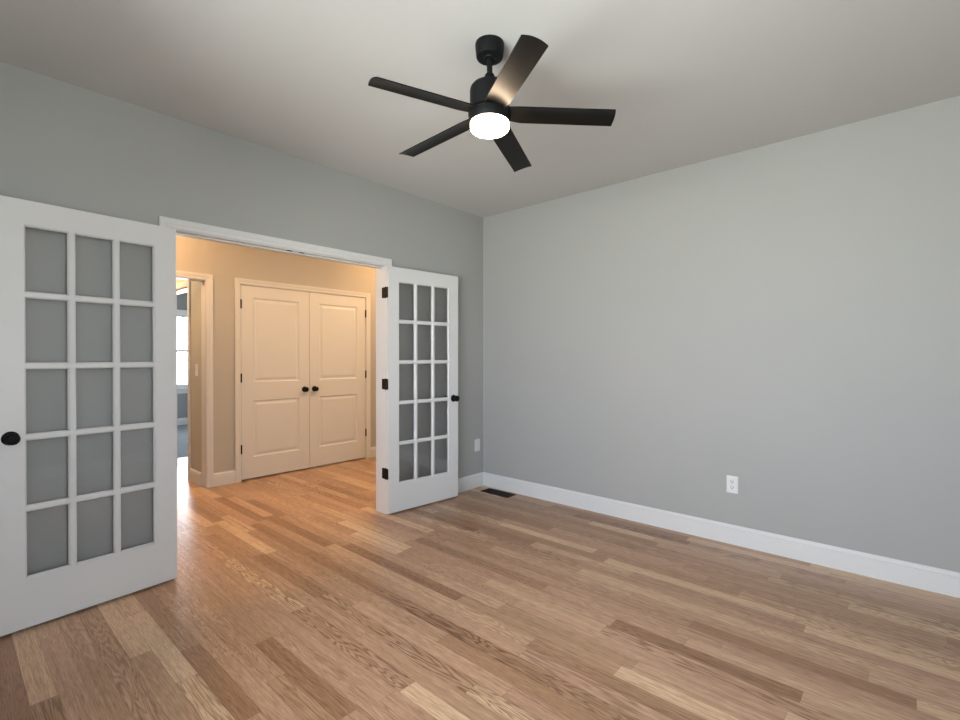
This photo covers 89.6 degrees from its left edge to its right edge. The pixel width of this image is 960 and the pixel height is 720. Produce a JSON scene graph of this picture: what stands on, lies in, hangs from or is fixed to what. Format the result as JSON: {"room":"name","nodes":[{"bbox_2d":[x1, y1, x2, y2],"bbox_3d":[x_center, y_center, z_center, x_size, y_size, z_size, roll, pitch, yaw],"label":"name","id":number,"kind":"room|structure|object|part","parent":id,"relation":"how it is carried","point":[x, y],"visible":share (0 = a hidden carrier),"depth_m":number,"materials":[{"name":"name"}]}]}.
{"room":"empty room","nodes":[
{"label":"empty room","id":0,"kind":"room"},
{"bbox_2d":[177,292,187,417],"bbox_3d":[-5.352,-0.115,9.694,0.140,2.709,3.827,0,0,42],"label":"wall","id":1,"kind":"structure","parent":0,"point":[182,399],"depth_m":9.22,"materials":[{"name":"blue paint"}]},
{"bbox_2d":[177,310,186,393],"bbox_3d":[-5.684,-0.159,9.277,0.180,1.592,1.070,0,0,42],"label":"window","id":2,"kind":"structure","parent":1,"relation":"in","point":[181,388],"depth_m":9.26,"materials":[{"name":"white paint"}]},
{"bbox_3d":[-5.729,-0.513,9.315,0.030,0.710,0.850,0,0,42],"label":"sash","id":3,"kind":"part","parent":2,"relation":"part of","materials":[{"name":"white paint"}]},
{"bbox_3d":[-5.703,0.157,9.296,0.030,0.710,0.850,0,0,42],"label":"sash","id":4,"kind":"part","parent":2,"relation":"part of","materials":[{"name":"white paint"}]},
{"bbox_3d":[-5.648,-0.196,9.245,0.016,1.518,1.025,0,0,42],"label":"casing","id":5,"kind":"part","parent":2,"relation":"part of","materials":[{"name":"white paint"}]},
{"bbox_2d":[177,418,187,424],"bbox_3d":[-5.338,1.174,9.602,0.014,0.134,3.677,0,0,42],"label":"baseboard","id":6,"kind":"structure","parent":1,"relation":"attached to","point":[180,421],"depth_m":9.21,"materials":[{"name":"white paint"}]},
{"bbox_2d":[176,279,201,472],"bbox_3d":[-3.424,-0.089,5.489,1.760,2.709,0.110,0,0,42],"label":"wall","id":7,"kind":"structure","parent":0,"point":[195,286],"depth_m":4.96,"materials":[{"name":"paint"}]},
{"bbox_2d":[176,280,190,480],"bbox_3d":[-3.334,0.214,5.401,0.895,2.105,0.128,0,0,42],"label":"door frame","id":8,"kind":"structure","parent":7,"relation":"attached to","point":[183,287],"depth_m":5.07,"materials":[{"name":"white paint"}]},
{"bbox_2d":[190,468,201,485],"bbox_3d":[-2.924,1.202,4.966,0.305,0.134,0.014,0,0,42],"label":"baseboard","id":9,"kind":"structure","parent":7,"relation":"attached to","point":[195,476],"depth_m":4.95,"materials":[{"name":"white paint"}]},
{"bbox_2d":[195,364,197,375],"bbox_3d":[-2.901,0.104,4.942,0.074,0.119,0.010,0,0,42],"label":"light switch","id":10,"kind":"object","parent":7,"relation":"attached to","point":[196,365],"visible":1,"depth_m":4.94,"materials":[{"name":"white plastic"}]},
{"bbox_2d":[0,61,482,574],"bbox_3d":[-1.377,-0.076,3.419,0.128,2.709,4.360,0,0,42],"label":"wall","id":11,"kind":"structure","parent":0,"point":[63,144],"depth_m":2.71,"materials":[{"name":"grey paint"}]},
{"bbox_2d":[0,195,176,636],"bbox_3d":[-2.004,0.256,2.524,0.161,2.032,0.773,0,0,37],"label":"door","id":12,"kind":"structure","parent":11,"relation":"in","point":[26,601],"depth_m":2.43,"materials":[{"name":"white paint"}]},
{"bbox_3d":[-2.161,0.365,2.230,0.063,0.055,0.055,0,0,37],"label":"knob","id":13,"kind":"part","parent":12,"relation":"part of","materials":[{"name":"black metal"}]},
{"bbox_3d":[-2.008,-0.702,2.512,0.035,0.114,0.550,0,0,37],"label":"rail","id":14,"kind":"part","parent":12,"relation":"part of","materials":[{"name":"white paint"}]},
{"bbox_3d":[-2.008,0.197,2.518,0.004,1.666,0.531,0,0,37],"label":"glass","id":15,"kind":"part","parent":12,"relation":"part of","materials":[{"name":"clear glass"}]},
{"bbox_3d":[-2.008,1.156,2.523,0.035,0.232,0.550,0,0,37],"label":"rail","id":16,"kind":"part","parent":12,"relation":"part of","materials":[{"name":"white paint"}]},
{"bbox_2d":[158,216,391,513],"bbox_3d":[-1.341,0.223,3.448,0.146,2.111,1.663,0,0,42],"label":"door frame","id":17,"kind":"structure","parent":11,"relation":"attached to","point":[380,269],"depth_m":3.77,"materials":[{"name":"white paint"}]},
{"bbox_2d":[382,266,459,513],"bbox_3d":[-0.490,0.246,4.225,0.761,2.032,0.161,0,0,-44],"label":"door","id":18,"kind":"structure","parent":11,"relation":"in","point":[415,492],"depth_m":4.15,"materials":[{"name":"white paint"}]},
{"bbox_3d":[-0.490,0.187,4.225,0.528,1.666,0.004,0,0,-44],"label":"glass","id":19,"kind":"part","parent":18,"relation":"part of","materials":[{"name":"clear glass"}]},
{"bbox_3d":[-0.490,-0.713,4.219,0.547,0.114,0.035,0,0,-44],"label":"rail","id":20,"kind":"part","parent":18,"relation":"part of","materials":[{"name":"white paint"}]},
{"bbox_3d":[-0.490,1.145,4.231,0.547,0.232,0.035,0,0,-44],"label":"rail","id":21,"kind":"part","parent":18,"relation":"part of","materials":[{"name":"white paint"}]},
{"bbox_2d":[458,472,482,492],"bbox_3d":[-0.349,1.206,4.469,0.014,0.134,1.156,0,0,42],"label":"baseboard","id":22,"kind":"structure","parent":11,"relation":"attached to","point":[466,483],"depth_m":4.75,"materials":[{"name":"white paint"}]},
{"bbox_2d":[475,439,479,450],"bbox_3d":[-0.024,0.852,4.836,0.008,0.119,0.074,0,0,42],"label":"wall plate","id":23,"kind":"object","parent":11,"relation":"attached to","point":[477,441],"visible":1,"depth_m":4.83,"materials":[{"name":"white plastic"}]},
{"bbox_2d":[176,235,375,472],"bbox_3d":[-2.351,-0.087,5.283,0.115,2.709,5.800,0,0,42],"label":"wall","id":24,"kind":"structure","parent":0,"point":[225,262],"depth_m":4.97,"materials":[{"name":"paint"}]},
{"bbox_2d":[176,271,213,487],"bbox_3d":[-3.017,0.212,4.527,0.134,2.120,0.910,0,0,42],"label":"door frame","id":25,"kind":"structure","parent":24,"relation":"attached to","point":[209,278],"depth_m":4.80,"materials":[{"name":"white paint"}]},
{"bbox_2d":[214,470,234,486],"bbox_3d":[-2.601,1.203,4.914,0.014,0.134,0.211,0,0,42],"label":"baseboard","id":26,"kind":"structure","parent":24,"relation":"attached to","point":[226,477],"depth_m":4.91,"materials":[{"name":"white paint"}]},
{"bbox_2d":[240,285,309,479],"bbox_3d":[-2.232,0.234,5.315,0.098,2.037,0.778,0,0,42],"label":"door","id":27,"kind":"structure","parent":24,"relation":"in","point":[274,322],"depth_m":5.31,"materials":[{"name":"white paint"}]},
{"bbox_2d":[234,278,370,482],"bbox_3d":[-2.016,0.206,5.646,0.133,2.118,1.669,0,0,42],"label":"door frame","id":28,"kind":"structure","parent":24,"relation":"attached to","point":[237,281],"depth_m":5.24,"materials":[{"name":"white paint"}]},
{"bbox_2d":[309,292,366,466],"bbox_3d":[-1.711,0.231,5.897,0.098,2.037,0.778,0,0,42],"label":"door","id":29,"kind":"structure","parent":24,"relation":"in","point":[337,372],"depth_m":5.87,"materials":[{"name":"white paint"}]},
{"bbox_2d":[371,446,375,457],"bbox_3d":[-0.940,1.191,6.771,0.014,0.134,1.434,0,0,42],"label":"baseboard","id":30,"kind":"structure","parent":24,"relation":"attached to","point":[373,449],"depth_m":6.27,"materials":[{"name":"white paint"}]},
{"bbox_2d":[0,424,959,719],"bbox_3d":[-2.077,1.315,5.249,11.200,0.104,6.100,0,0,42],"label":"floor","id":31,"kind":"structure","parent":0,"point":[291,597],"depth_m":2.32,"materials":[{"name":"brown wood"}]},
{"bbox_2d":[481,488,515,497],"bbox_3d":[0.172,1.269,4.615,0.336,0.005,0.136,0,0,42],"label":"floor vent","id":32,"kind":"object","parent":31,"relation":"in","point":[489,490],"visible":1,"depth_m":4.62,"materials":[{"name":"brown metal"}]},
{"bbox_2d":[484,489,513,496],"bbox_3d":[0.172,1.269,4.615,0.304,0.004,0.104,0,0,42],"label":"grille","id":33,"kind":"object","parent":32,"relation":"attached to","point":[491,491],"depth_m":4.60,"materials":[{"name":"brown metal"}]},
{"bbox_2d":[0,0,959,217],"bbox_3d":[0.070,-1.472,2.156,3.958,0.100,4.420,0,0,42],"label":"ceiling","id":34,"kind":"structure","parent":0,"point":[687,82],"depth_m":2.39,"materials":[{"name":"white paint"}]},
{"bbox_2d":[368,34,615,171],"bbox_3d":[0.014,-1.224,2.188,1.039,0.396,1.071,-1,-2,42],"label":"ceiling fan","id":35,"kind":"object","parent":34,"relation":"hanging from","point":[490,113],"visible":1,"depth_m":2.11,"materials":[{"name":"black metal"}]},
{"bbox_3d":[-0.218,-1.089,1.997,0.485,0.044,0.099,0,0,-33],"label":"blade","id":36,"kind":"part","parent":35,"relation":"part of","materials":[{"name":"black wood"}]},
{"bbox_3d":[-0.200,-1.081,2.363,0.484,0.053,0.098,-1,-2,39],"label":"blade","id":37,"kind":"part","parent":35,"relation":"part of","materials":[{"name":"black wood"}]},
{"bbox_2d":[470,113,508,138],"bbox_3d":[0.043,-1.046,2.166,0.173,0.038,0.173,-1,-2,42],"label":"diffuser","id":38,"kind":"object","parent":35,"relation":"attached to","point":[483,125],"depth_m":2.13,"materials":[{"name":"white glass"}]},
{"bbox_3d":[0.154,-1.079,2.458,0.098,0.053,0.484,0,-1,21],"label":"blade","id":39,"kind":"part","parent":35,"relation":"part of","materials":[{"name":"black wood"}]},
{"bbox_3d":[0.124,-1.092,1.866,0.098,0.041,0.485,0,0,-15],"label":"blade","id":40,"kind":"part","parent":35,"relation":"part of","materials":[{"name":"black wood"}]},
{"bbox_3d":[0.355,-1.086,2.151,0.484,0.053,0.098,0,-1,3],"label":"blade","id":41,"kind":"part","parent":35,"relation":"part of","materials":[{"name":"black wood"}]},
{"bbox_2d":[483,96,959,572],"bbox_3d":[1.505,-0.077,3.673,3.830,2.709,0.140,0,0,42],"label":"wall","id":42,"kind":"structure","parent":0,"point":[782,318],"depth_m":3.25,"materials":[{"name":"grey paint"}]},
{"bbox_2d":[483,472,959,597],"bbox_3d":[1.379,1.210,3.690,3.630,0.134,0.014,0,0,42],"label":"baseboard","id":43,"kind":"structure","parent":42,"relation":"attached to","point":[937,580],"depth_m":3.25,"materials":[{"name":"white paint"}]},
{"bbox_2d":[726,475,737,493],"bbox_3d":[1.753,0.866,3.357,0.074,0.119,0.009,0,0,42],"label":"wall outlet","id":44,"kind":"object","parent":42,"relation":"attached to","point":[732,481],"visible":1,"depth_m":3.35,"materials":[{"name":"white plastic"}]}
]}

